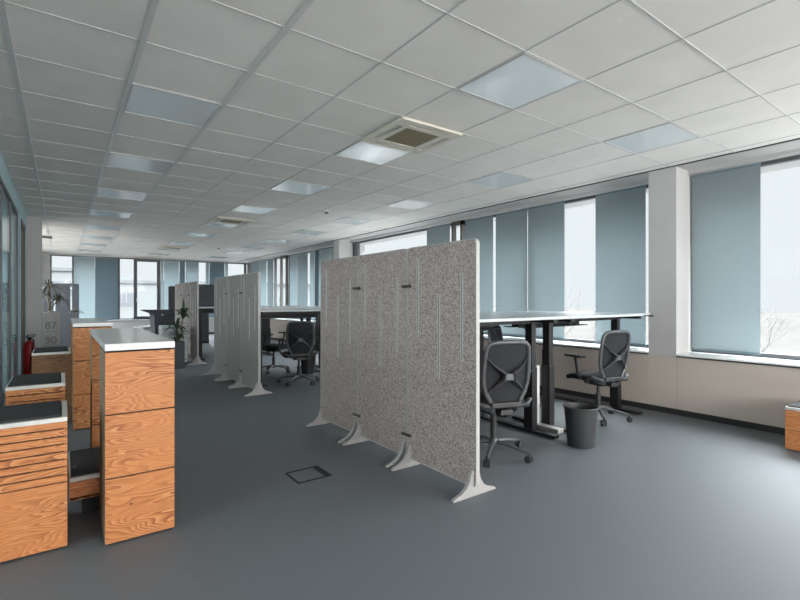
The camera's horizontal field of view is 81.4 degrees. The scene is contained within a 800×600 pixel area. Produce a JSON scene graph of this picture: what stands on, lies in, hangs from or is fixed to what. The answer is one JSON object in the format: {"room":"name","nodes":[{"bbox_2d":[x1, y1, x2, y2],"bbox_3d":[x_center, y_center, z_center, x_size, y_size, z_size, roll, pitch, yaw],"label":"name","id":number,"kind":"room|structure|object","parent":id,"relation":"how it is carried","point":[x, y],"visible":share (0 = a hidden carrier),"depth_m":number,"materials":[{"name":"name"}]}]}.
{"room":"open-plan office","nodes":[
{"label":"open-plan office","id":0,"kind":"room"},
{"bbox_2d":[0,152,26,392],"bbox_3d":[-2.110,-0.110,1.866,0.220,2.760,15.500,0,0,-36],"label":"wall","id":1,"kind":"structure","parent":0,"point":[4,173],"depth_m":6.39,"materials":[{"name":"grey metal"}]},
{"bbox_2d":[0,176,1,405],"bbox_3d":[-3.756,0.020,4.297,0.036,2.500,1.068,0,0,-36],"label":"window","id":2,"kind":"structure","parent":1,"relation":"in","point":[0,176],"depth_m":4.71,"materials":[{"name":"grey"}]},
{"bbox_2d":[2,180,10,405],"bbox_3d":[-4.385,0.020,5.162,0.036,2.500,1.068,0,0,-36],"label":"window","id":3,"kind":"structure","parent":1,"relation":"in","point":[5,192],"depth_m":5.29,"materials":[{"name":"grey"}]},
{"bbox_2d":[11,198,17,377],"bbox_3d":[-5.014,0.020,6.028,0.036,2.500,1.068,0,0,-36],"label":"window","id":4,"kind":"structure","parent":1,"relation":"in","point":[14,212],"depth_m":6.08,"materials":[{"name":"grey"}]},
{"bbox_2d":[21,219,24,374],"bbox_3d":[-5.993,0.025,7.301,0.130,2.490,0.856,0,0,-36],"label":"door","id":5,"kind":"structure","parent":1,"relation":"in","point":[22,222],"depth_m":7.61,"materials":[{"name":"grey"}]},
{"bbox_2d":[27,216,41,347],"bbox_3d":[-6.718,-0.107,8.375,0.420,2.755,0.450,0,0,-36],"label":"wall","id":6,"kind":"structure","parent":0,"point":[34,224],"depth_m":8.26,"materials":[{"name":"white paint"}]},
{"bbox_2d":[0,0,799,260],"bbox_3d":[-1.738,-1.488,6.618,5.970,0.020,23.798,0,0,-36],"label":"grid","id":7,"kind":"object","parent":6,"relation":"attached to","point":[463,1],"depth_m":3.87,"materials":[{"name":"grey metal"}]},
{"bbox_2d":[42,252,244,331],"bbox_3d":[-8.504,-0.105,16.504,7.150,2.750,0.300,0,0,-36],"label":"wall","id":8,"kind":"structure","parent":0,"point":[45,256],"depth_m":15.68,"materials":[{"name":"white paint"}]},
{"bbox_2d":[134,258,160,318],"bbox_3d":[-8.744,-0.385,16.095,0.820,2.070,0.120,0,0,-36],"label":"window","id":9,"kind":"structure","parent":8,"relation":"in","point":[136,260],"depth_m":16.07,"materials":[{"name":"grey"}]},
{"bbox_2d":[50,254,246,319],"bbox_3d":[-8.390,-0.383,16.475,6.400,2.091,0.080,0,0,-36],"label":"window","id":10,"kind":"structure","parent":8,"relation":"in","point":[51,255],"depth_m":15.64,"materials":[{"name":"grey"}]},
{"bbox_2d":[74,256,94,317],"bbox_3d":[-10.210,-0.389,15.041,0.562,2.038,0.020,0,0,-36],"label":"blind","id":11,"kind":"object","parent":10,"relation":"attached to","point":[84,267],"visible":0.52,"depth_m":15.06,"materials":[{"name":"blue"}]},
{"bbox_2d":[95,257,117,318],"bbox_3d":[-9.716,-0.389,15.401,0.640,2.038,0.020,0,0,-36],"label":"blind","id":12,"kind":"object","parent":10,"relation":"attached to","point":[106,269],"visible":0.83,"depth_m":15.40,"materials":[{"name":"blue fabric"}]},
{"bbox_2d":[161,260,163,308],"bbox_3d":[-8.374,-0.389,16.376,0.082,2.038,0.020,0,0,-36],"label":"blind","id":13,"kind":"object","parent":10,"relation":"attached to","point":[162,261],"visible":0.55,"depth_m":16.38,"materials":[{"name":"blue"}]},
{"bbox_2d":[164,260,178,308],"bbox_3d":[-8.133,-0.389,16.551,0.487,2.038,0.020,0,0,-36],"label":"blind","id":14,"kind":"object","parent":10,"relation":"attached to","point":[171,268],"visible":0.48,"depth_m":16.51,"materials":[{"name":"blue"}]},
{"bbox_2d":[179,261,184,283],"bbox_3d":[-7.848,-0.389,16.758,0.182,2.038,0.020,0,0,-36],"label":"blind","id":15,"kind":"object","parent":10,"relation":"attached to","point":[181,263],"visible":0.45,"depth_m":16.74,"materials":[{"name":"blue"}]},
{"bbox_2d":[185,261,198,282],"bbox_3d":[-7.577,-0.389,16.955,0.452,2.038,0.020,0,0,-36],"label":"blind","id":16,"kind":"object","parent":10,"relation":"attached to","point":[191,267],"visible":0.45,"depth_m":16.94,"materials":[{"name":"blue"}]},
{"bbox_2d":[209,262,223,316],"bbox_3d":[-6.875,-0.389,17.465,0.537,2.038,0.020,0,0,-36],"label":"blind","id":17,"kind":"object","parent":10,"relation":"attached to","point":[216,270],"visible":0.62,"depth_m":17.41,"materials":[{"name":"blue"}]},
{"bbox_2d":[0,0,314,254],"bbox_3d":[-3.446,-1.487,5.376,1.267,0.022,23.790,0,0,-36],"label":"trim","id":18,"kind":"structure","parent":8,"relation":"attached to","point":[154,3],"depth_m":3.15,"materials":[{"name":"grey metal"}]},
{"bbox_2d":[237,138,799,261],"bbox_3d":[0.540,-1.487,8.552,0.020,0.026,23.200,0,0,-36],"label":"trim","id":19,"kind":"structure","parent":8,"relation":"attached to","point":[796,138],"depth_m":5.85,"materials":[{"name":"grey"}]},
{"bbox_2d":[239,139,799,262],"bbox_3d":[1.012,-1.455,8.710,0.920,0.050,23.500,0,0,-36],"label":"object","id":20,"kind":"structure","parent":8,"relation":"attached to","point":[792,148],"depth_m":6.36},
{"bbox_2d":[0,0,799,261],"bbox_3d":[-1.591,-1.581,6.993,7.150,0.199,24.216,0,0,-36],"label":"ceiling","id":21,"kind":"structure","parent":0,"point":[452,52],"depth_m":3.42,"materials":[{"name":"tile"}]},
{"bbox_2d":[85,224,121,230],"bbox_3d":[-6.065,-1.479,9.505,0.601,0.008,0.594,0,0,-36],"label":"recessed light","id":22,"kind":"object","parent":21,"relation":"in","point":[88,226],"visible":0.99,"depth_m":9.48,"materials":[{"name":"grey"}]},
{"bbox_2d":[89,210,131,218],"bbox_3d":[-4.989,-1.479,8.025,0.601,0.008,0.594,0,0,-36],"label":"recessed light","id":23,"kind":"object","parent":21,"relation":"in","point":[92,212],"visible":1,"depth_m":8.04,"materials":[{"name":"grey"}]},
{"bbox_2d":[95,188,148,200],"bbox_3d":[-3.913,-1.479,6.545,0.601,0.008,0.594,0,0,-36],"label":"recessed light","id":24,"kind":"object","parent":21,"relation":"in","point":[101,192],"visible":1,"depth_m":6.51,"materials":[{"name":"grey"}]},
{"bbox_2d":[105,152,173,174],"bbox_3d":[-2.837,-1.479,5.065,0.601,0.008,0.594,0,0,-36],"label":"recessed light","id":25,"kind":"object","parent":21,"relation":"in","point":[116,160],"visible":1,"depth_m":5.04,"materials":[{"name":"grey plastic"}]},
{"bbox_2d":[122,83,221,127],"bbox_3d":[-1.761,-1.479,3.584,0.601,0.008,0.594,0,0,-36],"label":"recessed light","id":26,"kind":"object","parent":21,"relation":"in","point":[141,100],"visible":1,"depth_m":3.55,"materials":[{"name":"grey plastic"}]},
{"bbox_2d":[208,216,254,225],"bbox_3d":[-3.129,-1.464,8.623,0.660,0.026,0.660,0,0,-36],"label":"air conditioner","id":27,"kind":"object","parent":21,"relation":"attached to","point":[219,219],"visible":1,"depth_m":8.59,"materials":[{"name":"beige plastic"}]},
{"bbox_2d":[229,205,276,214],"bbox_3d":[-2.412,-1.479,7.636,0.601,0.008,0.594,0,0,-36],"label":"recessed light","id":28,"kind":"object","parent":21,"relation":"in","point":[241,208],"visible":1,"depth_m":7.59,"materials":[{"name":"grey"}]},
{"bbox_2d":[269,180,329,195],"bbox_3d":[-1.336,-1.479,6.156,0.601,0.008,0.594,0,0,-36],"label":"recessed light","id":29,"kind":"object","parent":21,"relation":"in","point":[288,186],"visible":1,"depth_m":6.17,"materials":[{"name":"grey plastic"}]},
{"bbox_2d":[330,217,372,224],"bbox_3d":[-0.911,-1.479,8.727,0.601,0.008,0.594,0,0,-36],"label":"recessed light","id":30,"kind":"object","parent":21,"relation":"in","point":[345,220],"visible":1,"depth_m":8.76,"materials":[{"name":"grey"}]},
{"bbox_2d":[334,140,410,164],"bbox_3d":[-0.260,-1.479,4.676,0.601,0.008,0.594,0,0,-36],"label":"recessed light","id":31,"kind":"object","parent":21,"relation":"in","point":[361,151],"visible":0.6,"depth_m":4.69,"materials":[{"name":"grey plastic"}]},
{"bbox_2d":[361,116,461,153],"bbox_3d":[0.099,-1.464,4.182,0.660,0.026,0.660,0,0,-36],"label":"air conditioner","id":32,"kind":"object","parent":21,"relation":"attached to","point":[406,134],"visible":1,"depth_m":4.13,"materials":[{"name":"beige plastic"}]},
{"bbox_2d":[384,128,437,146],"bbox_3d":[0.099,-1.462,4.182,0.360,0.012,0.360,0,0,-36],"label":"return grille","id":33,"kind":"object","parent":32,"relation":"attached to","point":[406,137],"depth_m":4.19,"materials":[{"name":"beige metal"}]},
{"bbox_2d":[385,199,437,209],"bbox_3d":[0.165,-1.479,7.247,0.601,0.008,0.594,0,0,-36],"label":"recessed light","id":34,"kind":"object","parent":21,"relation":"in","point":[407,204],"visible":1,"depth_m":7.23,"materials":[{"name":"grey"}]},
{"bbox_2d":[466,171,534,188],"bbox_3d":[1.241,-1.479,5.767,0.601,0.008,0.594,0,0,-36],"label":"recessed light","id":35,"kind":"object","parent":21,"relation":"in","point":[499,180],"visible":1,"depth_m":5.75,"materials":[{"name":"grey plastic"}]},
{"bbox_2d":[457,52,582,109],"bbox_3d":[0.816,-1.479,3.195,0.601,0.008,0.594,0,0,-36],"label":"recessed light","id":36,"kind":"object","parent":21,"relation":"in","point":[524,79],"visible":1,"depth_m":3.16,"materials":[{"name":"grey plastic"}]},
{"bbox_2d":[603,122,700,153],"bbox_3d":[2.317,-1.479,4.287,0.601,0.008,0.594,0,0,-36],"label":"recessed light","id":37,"kind":"object","parent":21,"relation":"in","point":[667,134],"visible":1,"depth_m":4.25,"materials":[{"name":"grey plastic"}]},
{"bbox_2d":[0,334,799,599],"bbox_3d":[-1.654,1.370,7.080,7.150,0.200,24.000,0,0,-36],"label":"floor","id":38,"kind":"structure","parent":0,"point":[662,506],"depth_m":2.68,"materials":[{"name":"carpet"}]},
{"bbox_2d":[23,334,35,374],"bbox_3d":[-5.952,0.913,7.476,0.174,0.714,0.161,0,0,-10],"label":"fire extinguisher","id":39,"kind":"object","parent":38,"relation":"on","point":[29,346],"visible":0.66,"depth_m":7.41,"materials":[{"name":"red"}]},
{"bbox_2d":[0,400,67,561],"bbox_3d":[-1.986,0.922,2.470,0.354,0.672,0.474,0,0,-36],"label":"cabinet","id":40,"kind":"object","parent":38,"relation":"on","point":[33,436],"visible":1,"depth_m":2.31,"materials":[{"name":"brown wood"}]},
{"bbox_2d":[0,400,61,423],"bbox_3d":[-1.992,0.604,2.465,0.320,0.036,0.422,0,0,-36],"label":"cushion","id":41,"kind":"object","parent":40,"relation":"on","point":[50,409],"depth_m":2.44,"materials":[{"name":"grey fabric"}]},
{"bbox_2d":[5,372,64,405],"bbox_3d":[-2.625,0.911,3.371,0.320,0.694,0.564,0,0,-36],"label":"cabinet","id":42,"kind":"object","parent":38,"relation":"on","point":[40,387],"visible":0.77,"depth_m":3.18,"materials":[{"name":"brown wood"}]},
{"bbox_2d":[8,372,60,386],"bbox_3d":[-2.631,0.582,3.366,0.286,0.036,0.512,0,0,-36],"label":"cushion","id":43,"kind":"object","parent":42,"relation":"on","point":[54,377],"depth_m":3.30,"materials":[{"name":"black fabric"}]},
{"bbox_2d":[42,311,59,346],"bbox_3d":[-7.104,0.750,9.391,0.370,1.040,0.354,0,0,-36],"label":"planter box","id":44,"kind":"object","parent":38,"relation":"on","point":[50,320],"visible":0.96,"depth_m":9.28,"materials":[{"name":"grey stone"}]},
{"bbox_2d":[42,279,72,312],"bbox_3d":[-7.039,-0.047,9.472,0.808,0.751,0.681,0,0,40],"label":"spiky plant","id":45,"kind":"object","parent":44,"relation":"on","point":[48,284],"visible":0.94,"depth_m":9.43,"materials":[{"name":"green plant"}]},
{"bbox_2d":[32,346,70,420],"bbox_3d":[-3.723,0.890,4.978,0.323,0.735,0.574,0,0,-36],"label":"cabinet","id":46,"kind":"object","parent":38,"relation":"on","point":[44,359],"visible":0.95,"depth_m":4.79,"materials":[{"name":"brown"}]},
{"bbox_2d":[33,346,67,352],"bbox_3d":[-3.729,0.541,4.973,0.289,0.036,0.522,0,0,-36],"label":"cushion","id":47,"kind":"object","parent":46,"relation":"on","point":[64,349],"depth_m":4.84,"materials":[{"name":"fabric"}]},
{"bbox_2d":[44,283,78,347],"bbox_3d":[-8.412,0.430,11.564,0.710,1.680,0.040,0,0,-36],"label":"screen","id":48,"kind":"object","parent":38,"relation":"on","point":[65,316],"visible":0.44,"depth_m":11.60,"materials":[{"name":"fabric"}]},
{"bbox_2d":[68,447,99,513],"bbox_3d":[-1.867,1.144,3.066,0.517,0.252,0.589,0,0,-36],"label":"cabinet","id":49,"kind":"object","parent":38,"relation":"on","point":[83,464],"visible":0.44,"depth_m":2.77,"materials":[{"name":"brown"}]},
{"bbox_2d":[70,447,99,476],"bbox_3d":[-1.873,1.036,3.061,0.483,0.036,0.537,0,0,-36],"label":"cushion","id":50,"kind":"object","parent":49,"relation":"on","point":[83,462],"depth_m":2.91,"materials":[{"name":"black fabric"}]},
{"bbox_2d":[71,318,112,429],"bbox_3d":[-3.485,0.749,5.218,0.329,1.043,1.524,0,0,-36],"label":"cabinet","id":51,"kind":"object","parent":38,"relation":"on","point":[80,327],"depth_m":4.56,"materials":[{"name":"brown"}]},
{"bbox_2d":[71,318,112,326],"bbox_3d":[-3.485,0.245,5.218,0.329,0.037,1.524,0,0,-36],"label":"countertop","id":52,"kind":"structure","parent":51,"relation":"on","point":[76,322],"depth_m":4.69,"materials":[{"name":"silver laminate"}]},
{"bbox_2d":[90,328,174,544],"bbox_3d":[-1.837,0.749,3.109,0.330,1.043,1.554,0,0,-36],"label":"cabinet","id":53,"kind":"object","parent":38,"relation":"on","point":[132,369],"depth_m":2.49,"materials":[{"name":"brown wood"}]},
{"bbox_2d":[90,328,174,350],"bbox_3d":[-1.837,0.245,3.109,0.330,0.037,1.554,0,0,-36],"label":"countertop","id":54,"kind":"structure","parent":53,"relation":"on","point":[110,339],"depth_m":2.67,"materials":[{"name":"grey laminate"}]},
{"bbox_2d":[141,309,174,334],"bbox_3d":[-5.910,0.745,12.111,1.420,0.990,0.758,0,0,-36],"label":"desk","id":55,"kind":"object","parent":38,"relation":"on","point":[158,317],"depth_m":11.64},
{"bbox_2d":[159,325,186,363],"bbox_3d":[-4.548,0.890,9.309,0.450,0.760,0.432,0,0,-36],"label":"base cabinet","id":56,"kind":"object","parent":38,"relation":"on","point":[161,327],"visible":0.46,"depth_m":9.14,"materials":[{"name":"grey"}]},
{"bbox_2d":[161,298,194,368],"bbox_3d":[-4.141,0.611,8.653,0.571,1.318,0.557,0,0,19],"label":"potted plant","id":57,"kind":"object","parent":38,"relation":"on","point":[179,350],"visible":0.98,"depth_m":8.61,"materials":[{"name":"green plant"}]},
{"bbox_2d":[168,286,208,342],"bbox_3d":[-6.072,0.440,13.388,1.080,1.660,0.040,0,0,-36],"label":"screen","id":58,"kind":"object","parent":38,"relation":"on","point":[171,289],"visible":0.24,"depth_m":13.59,"materials":[{"name":"fabric"}]},
{"bbox_2d":[175,281,207,364],"bbox_3d":[-4.623,0.450,10.034,0.380,1.640,2.228,0,0,-36],"label":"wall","id":59,"kind":"structure","parent":38,"relation":"on","point":[193,355],"depth_m":9.53,"materials":[{"name":"grey"}]},
{"bbox_2d":[199,306,263,359],"bbox_3d":[-3.845,0.706,10.431,1.506,1.112,0.795,0,0,-36],"label":"desk","id":60,"kind":"object","parent":38,"relation":"on","point":[202,310],"visible":0.3,"depth_m":9.98,"materials":[{"name":"metal"}]},
{"bbox_2d":[199,284,213,305],"bbox_3d":[-4.108,-0.102,10.737,1.380,0.495,0.030,0,0,-36],"label":"screen","id":61,"kind":"object","parent":60,"relation":"on","point":[206,292],"visible":0.11,"depth_m":10.52,"materials":[{"name":"fabric"}]},
{"bbox_2d":[204,272,272,396],"bbox_3d":[-2.530,0.448,7.104,0.380,1.645,2.228,0,0,-36],"label":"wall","id":62,"kind":"structure","parent":38,"relation":"on","point":[250,292],"depth_m":6.86,"materials":[{"name":"grey fabric"}]},
{"bbox_2d":[261,319,290,374],"bbox_3d":[-2.211,0.788,8.198,0.625,0.962,0.650,0,0,19],"label":"office chair","id":63,"kind":"object","parent":38,"relation":"on","point":[266,334],"visible":0.76,"depth_m":8.18,"materials":[{"name":"grey plastic"}]},
{"bbox_2d":[262,306,318,354],"bbox_3d":[-2.616,0.706,11.324,1.516,1.112,0.795,0,0,-36],"label":"desk","id":64,"kind":"object","parent":38,"relation":"on","point":[317,319],"visible":0.3,"depth_m":11.59,"materials":[{"name":"grey laminate"}]},
{"bbox_2d":[261,309,320,386],"bbox_3d":[-1.669,0.706,7.438,1.506,1.112,0.795,0,0,-36],"label":"desk","id":65,"kind":"object","parent":38,"relation":"on","point":[265,313],"visible":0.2,"depth_m":7.34,"materials":[{"name":"grey laminate"}]},
{"bbox_2d":[261,314,319,318],"bbox_3d":[-1.844,0.245,7.678,1.106,0.110,0.120,0,0,-36],"label":"cable tray","id":66,"kind":"object","parent":65,"relation":"on","point":[284,315],"depth_m":7.72,"materials":[{"name":"black"}]},
{"bbox_2d":[261,307,320,371],"bbox_3d":[-2.142,0.694,8.089,1.506,1.137,0.795,0,0,-36],"label":"desk","id":67,"kind":"object","parent":38,"relation":"on","point":[307,319],"visible":0.13,"depth_m":7.90,"materials":[{"name":"grey laminate"}]},
{"bbox_2d":[277,321,319,386],"bbox_3d":[-1.552,0.788,7.131,0.650,0.962,0.625,0,0,-18],"label":"office chair","id":68,"kind":"object","parent":38,"relation":"on","point":[300,335],"visible":1,"depth_m":6.91,"materials":[{"name":"grey plastic"}]},
{"bbox_2d":[301,356,315,373],"bbox_3d":[-1.590,1.097,8.055,0.303,0.346,0.303,0,0,-36],"label":"waste bin","id":69,"kind":"object","parent":38,"relation":"on","point":[307,366],"visible":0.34,"depth_m":7.95,"materials":[{"name":"grey plastic"}]},
{"bbox_2d":[285,466,331,483],"bbox_3d":[-0.667,1.268,3.384,0.260,0.008,0.240,0,0,-36],"label":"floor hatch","id":70,"kind":"object","parent":38,"relation":"on","point":[322,471],"visible":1,"depth_m":3.40,"materials":[{"name":"black"}]},
{"bbox_2d":[306,238,495,502],"bbox_3d":[-0.152,0.435,3.900,0.380,1.670,2.228,0,0,-36],"label":"partition","id":71,"kind":"object","parent":38,"relation":"on","point":[443,285],"depth_m":3.56,"materials":[{"name":"grey fabric"}]},
{"bbox_2d":[480,340,533,466],"bbox_3d":[0.764,0.788,3.844,0.650,0.962,0.625,0,0,-16],"label":"office chair","id":72,"kind":"object","parent":38,"relation":"on","point":[506,370],"visible":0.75,"depth_m":3.61,"materials":[{"name":"grey plastic"}]},
{"bbox_2d":[488,325,540,410],"bbox_3d":[1.388,0.788,5.619,0.625,0.962,0.650,0,0,34],"label":"office chair","id":73,"kind":"object","parent":38,"relation":"on","point":[492,336],"visible":0.03,"depth_m":5.75,"materials":[{"name":"grey plastic"}]},
{"bbox_2d":[480,314,568,438],"bbox_3d":[0.712,0.706,4.162,1.506,1.112,0.795,0,0,-36],"label":"desk","id":74,"kind":"object","parent":38,"relation":"on","point":[530,413],"visible":0.38,"depth_m":4.43,"materials":[{"name":"black metal"}]},
{"bbox_2d":[480,325,500,330],"bbox_3d":[0.537,0.245,4.402,1.106,0.110,0.120,0,0,-36],"label":"cable tray","id":75,"kind":"object","parent":74,"relation":"on","point":[482,328],"depth_m":4.67,"materials":[{"name":"black"}]},
{"bbox_2d":[480,311,576,416],"bbox_3d":[1.468,0.706,5.706,1.516,1.112,0.795,0,0,-36],"label":"desk","id":76,"kind":"object","parent":38,"relation":"on","point":[499,312],"visible":0.16,"depth_m":5.37,"materials":[{"name":"grey laminate"}]},
{"bbox_2d":[536,365,563,433],"bbox_3d":[1.411,0.959,4.573,0.090,0.618,0.400,0,0,-36],"label":"desk leg","id":77,"kind":"object","parent":38,"relation":"on","point":[553,429],"visible":0.51,"depth_m":4.61,"materials":[{"name":"white"}]},
{"bbox_2d":[562,402,598,448],"bbox_3d":[1.581,1.097,4.067,0.303,0.346,0.303,0,0,-36],"label":"waste bin","id":78,"kind":"object","parent":38,"relation":"on","point":[580,418],"visible":1,"depth_m":3.97,"materials":[{"name":"grey plastic"}]},
{"bbox_2d":[512,312,649,431],"bbox_3d":[1.941,0.706,5.055,1.516,1.112,0.795,0,0,-36],"label":"desk","id":79,"kind":"object","parent":38,"relation":"on","point":[547,369],"visible":0.63,"depth_m":4.64,"materials":[{"name":"grey laminate"}]},
{"bbox_2d":[519,321,587,327],"bbox_3d":[1.766,0.245,5.295,1.116,0.110,0.120,0,0,-36],"label":"cable tray","id":80,"kind":"object","parent":79,"relation":"on","point":[538,325],"depth_m":5.38,"materials":[{"name":"black"}]},
{"bbox_2d":[564,330,632,425],"bbox_3d":[2.121,0.788,5.017,0.650,0.962,0.625,0,0,-24],"label":"office chair","id":81,"kind":"object","parent":38,"relation":"on","point":[614,350],"visible":0.89,"depth_m":4.80,"materials":[{"name":"grey plastic"}]},
{"bbox_2d":[785,400,799,450],"bbox_3d":[3.600,1.075,3.866,0.444,0.365,0.522,0,0,-36],"label":"cabinet","id":82,"kind":"object","parent":38,"relation":"on","point":[792,411],"visible":1,"depth_m":3.91,"materials":[{"name":"brown wood"}]},
{"bbox_2d":[270,319,799,427],"bbox_3d":[0.927,0.915,8.648,0.730,0.570,23.500,0,0,-36],"label":"wall","id":83,"kind":"structure","parent":0,"point":[760,394],"depth_m":4.96,"materials":[{"name":"beige paint"}]},
{"bbox_2d":[247,246,333,320],"bbox_3d":[-3.623,-0.417,15.002,0.080,2.021,7.870,0,0,-36],"label":"window","id":84,"kind":"structure","parent":83,"relation":"in","point":[275,259],"depth_m":15.83,"materials":[{"name":"grey"}]},
{"bbox_2d":[260,260,266,305],"bbox_3d":[-4.873,-0.421,16.560,0.020,1.973,0.672,0,0,-36],"label":"blind","id":85,"kind":"object","parent":84,"relation":"attached to","point":[263,264],"visible":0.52,"depth_m":16.52,"materials":[{"name":"blue"}]},
{"bbox_2d":[267,258,273,305],"bbox_3d":[-4.455,-0.421,15.985,0.020,1.973,0.572,0,0,-36],"label":"blind","id":86,"kind":"object","parent":84,"relation":"attached to","point":[270,262],"visible":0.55,"depth_m":15.97,"materials":[{"name":"blue"}]},
{"bbox_2d":[279,255,287,318],"bbox_3d":[-3.766,-0.416,15.028,0.120,2.017,0.500,0,0,-36],"label":"window","id":87,"kind":"structure","parent":84,"relation":"attached to","point":[285,256],"depth_m":14.92,"materials":[{"name":"grey"}]},
{"bbox_2d":[290,254,296,318],"bbox_3d":[-3.294,-0.421,14.388,0.020,1.973,0.562,0,0,-36],"label":"blind","id":88,"kind":"object","parent":84,"relation":"attached to","point":[293,258],"visible":0.64,"depth_m":14.38,"materials":[{"name":"blue"}]},
{"bbox_2d":[297,252,307,318],"bbox_3d":[-2.903,-0.421,13.850,0.020,1.973,0.732,0,0,-36],"label":"blind","id":89,"kind":"object","parent":84,"relation":"attached to","point":[302,258],"visible":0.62,"depth_m":13.85,"materials":[{"name":"blue"}]},
{"bbox_2d":[310,250,314,319],"bbox_3d":[-2.512,-0.421,13.312,0.020,1.973,0.302,0,0,-36],"label":"blind","id":90,"kind":"object","parent":84,"relation":"attached to","point":[312,253],"visible":0.83,"depth_m":13.29,"materials":[{"name":"blue"}]},
{"bbox_2d":[315,250,318,319],"bbox_3d":[-2.339,-0.421,13.073,0.020,1.973,0.252,0,0,-36],"label":"blind","id":91,"kind":"object","parent":84,"relation":"attached to","point":[316,251],"visible":0.71,"depth_m":13.08,"materials":[{"name":"blue"}]},
{"bbox_2d":[319,247,329,305],"bbox_3d":[-2.062,-0.421,12.693,0.020,1.973,0.632,0,0,-36],"label":"blind","id":92,"kind":"object","parent":84,"relation":"attached to","point":[324,254],"visible":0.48,"depth_m":12.88,"materials":[{"name":"blue"}]},
{"bbox_2d":[334,240,364,258],"bbox_3d":[-1.272,-0.425,11.673,0.730,2.109,0.280,0,0,-36],"label":"column","id":93,"kind":"structure","parent":83,"relation":"attached to","point":[342,248],"depth_m":11.47,"materials":[{"name":"paint"}]},
{"bbox_2d":[353,184,648,347],"bbox_3d":[1.030,-0.417,8.600,0.080,2.021,7.398,0,0,-36],"label":"window","id":94,"kind":"structure","parent":83,"relation":"in","point":[356,246],"depth_m":7.10,"materials":[{"name":"grey metal"}]},
{"bbox_2d":[426,224,449,244],"bbox_3d":[0.725,-0.421,8.859,0.020,1.973,0.672,0,0,-36],"label":"blind","id":95,"kind":"object","parent":94,"relation":"attached to","point":[437,234],"visible":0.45,"depth_m":8.85,"materials":[{"name":"blue"}]},
{"bbox_2d":[451,220,464,241],"bbox_3d":[1.038,-0.416,8.419,0.120,2.017,0.280,0,0,-36],"label":"window","id":96,"kind":"structure","parent":94,"relation":"attached to","point":[461,223],"depth_m":8.39,"materials":[{"name":"grey"}]},
{"bbox_2d":[465,215,493,333],"bbox_3d":[1.355,-0.421,7.992,0.020,1.973,0.657,0,0,-36],"label":"blind","id":97,"kind":"object","parent":94,"relation":"attached to","point":[481,229],"visible":0.48,"depth_m":7.86,"materials":[{"name":"blue"}]},
{"bbox_2d":[495,209,527,336],"bbox_3d":[1.772,-0.421,7.419,0.020,1.973,0.643,0,0,-36],"label":"blind","id":98,"kind":"object","parent":94,"relation":"attached to","point":[511,227],"visible":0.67,"depth_m":7.41,"materials":[{"name":"blue fabric"}]},
{"bbox_2d":[528,201,564,339],"bbox_3d":[2.157,-0.421,6.889,0.020,1.973,0.640,0,0,-36],"label":"blind","id":99,"kind":"object","parent":94,"relation":"attached to","point":[546,223],"visible":0.71,"depth_m":6.87,"materials":[{"name":"blue"}]},
{"bbox_2d":[595,185,645,345],"bbox_3d":[2.821,-0.421,5.976,0.020,1.973,0.662,0,0,-36],"label":"blind","id":100,"kind":"object","parent":94,"relation":"attached to","point":[620,214],"visible":0.88,"depth_m":5.93,"materials":[{"name":"blue fabric"}]},
{"bbox_2d":[271,337,784,434],"bbox_3d":[0.851,1.235,8.778,0.700,0.070,23.200,0,0,-36],"label":"baseboard","id":101,"kind":"structure","parent":83,"relation":"attached to","point":[756,426],"depth_m":5.07,"materials":[{"name":"grey"}]},
{"bbox_2d":[271,319,799,368],"bbox_3d":[0.566,0.621,8.688,0.208,0.016,22.990,0,0,-36],"label":"trim","id":102,"kind":"structure","parent":83,"relation":"attached to","point":[271,319],"depth_m":4.87,"materials":[{"name":"grey"}]},
{"bbox_2d":[277,318,799,366],"bbox_3d":[0.779,0.603,8.843,0.742,0.018,22.990,0,0,-36],"label":"windowsill","id":103,"kind":"structure","parent":83,"relation":"on","point":[786,362],"depth_m":5.01,"materials":[{"name":"white paint"}]},
{"bbox_2d":[649,166,691,356],"bbox_3d":[3.249,-0.425,5.455,0.730,2.109,0.300,0,0,-36],"label":"column","id":104,"kind":"structure","parent":83,"relation":"attached to","point":[670,189],"depth_m":5.23,"materials":[{"name":"white paint"}]},
{"bbox_2d":[692,155,799,359],"bbox_3d":[5.485,-0.417,2.472,0.080,2.021,7.150,0,0,-36],"label":"window","id":105,"kind":"structure","parent":83,"relation":"in","point":[796,157],"depth_m":4.74,"materials":[{"name":"grey metal"}]},
{"bbox_2d":[692,163,760,354],"bbox_3d":[3.509,-0.421,5.029,0.020,1.973,0.642,0,0,-36],"label":"blind","id":106,"kind":"object","parent":105,"relation":"attached to","point":[726,204],"visible":1,"depth_m":5.01,"materials":[{"name":"blue"}]},
{"label":"outside","id":107,"kind":"structure","parent":0,"visible":0},
{"bbox_2d":[493,308,799,354],"bbox_3d":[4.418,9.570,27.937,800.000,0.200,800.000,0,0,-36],"label":"ground","id":108,"kind":"structure","parent":107,"point":[790,345],"depth_m":139.79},
{"bbox_2d":[52,267,71,310],"bbox_3d":[-42.871,2.995,54.047,12.400,12.950,14.150,0,0,-36],"label":"building","id":109,"kind":"structure","parent":108,"relation":"on","point":[59,275],"depth_m":50.17,"materials":[{"name":"grey"}]},
{"bbox_2d":[120,276,156,317],"bbox_3d":[-33.518,3.040,60.228,9.600,12.860,13.150,0,0,-36],"label":"building","id":110,"kind":"structure","parent":108,"relation":"on","point":[146,290],"depth_m":54.37,"materials":[{"name":"grey"}]},
{"bbox_2d":[200,281,309,305],"bbox_3d":[-22.839,3.495,74.790,21.200,11.950,16.150,0,0,-36],"label":"building","id":111,"kind":"structure","parent":108,"relation":"on","point":[201,282],"depth_m":69.02,"materials":[{"name":"grey"}]},
{"bbox_2d":[761,300,798,352],"bbox_3d":[19.242,4.596,27.631,6.668,9.766,9.234,0,0,37],"label":"bare tree","id":112,"kind":"object","parent":108,"relation":"on","point":[763,300],"visible":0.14,"depth_m":25.22,"materials":[{"name":"grey plant"}]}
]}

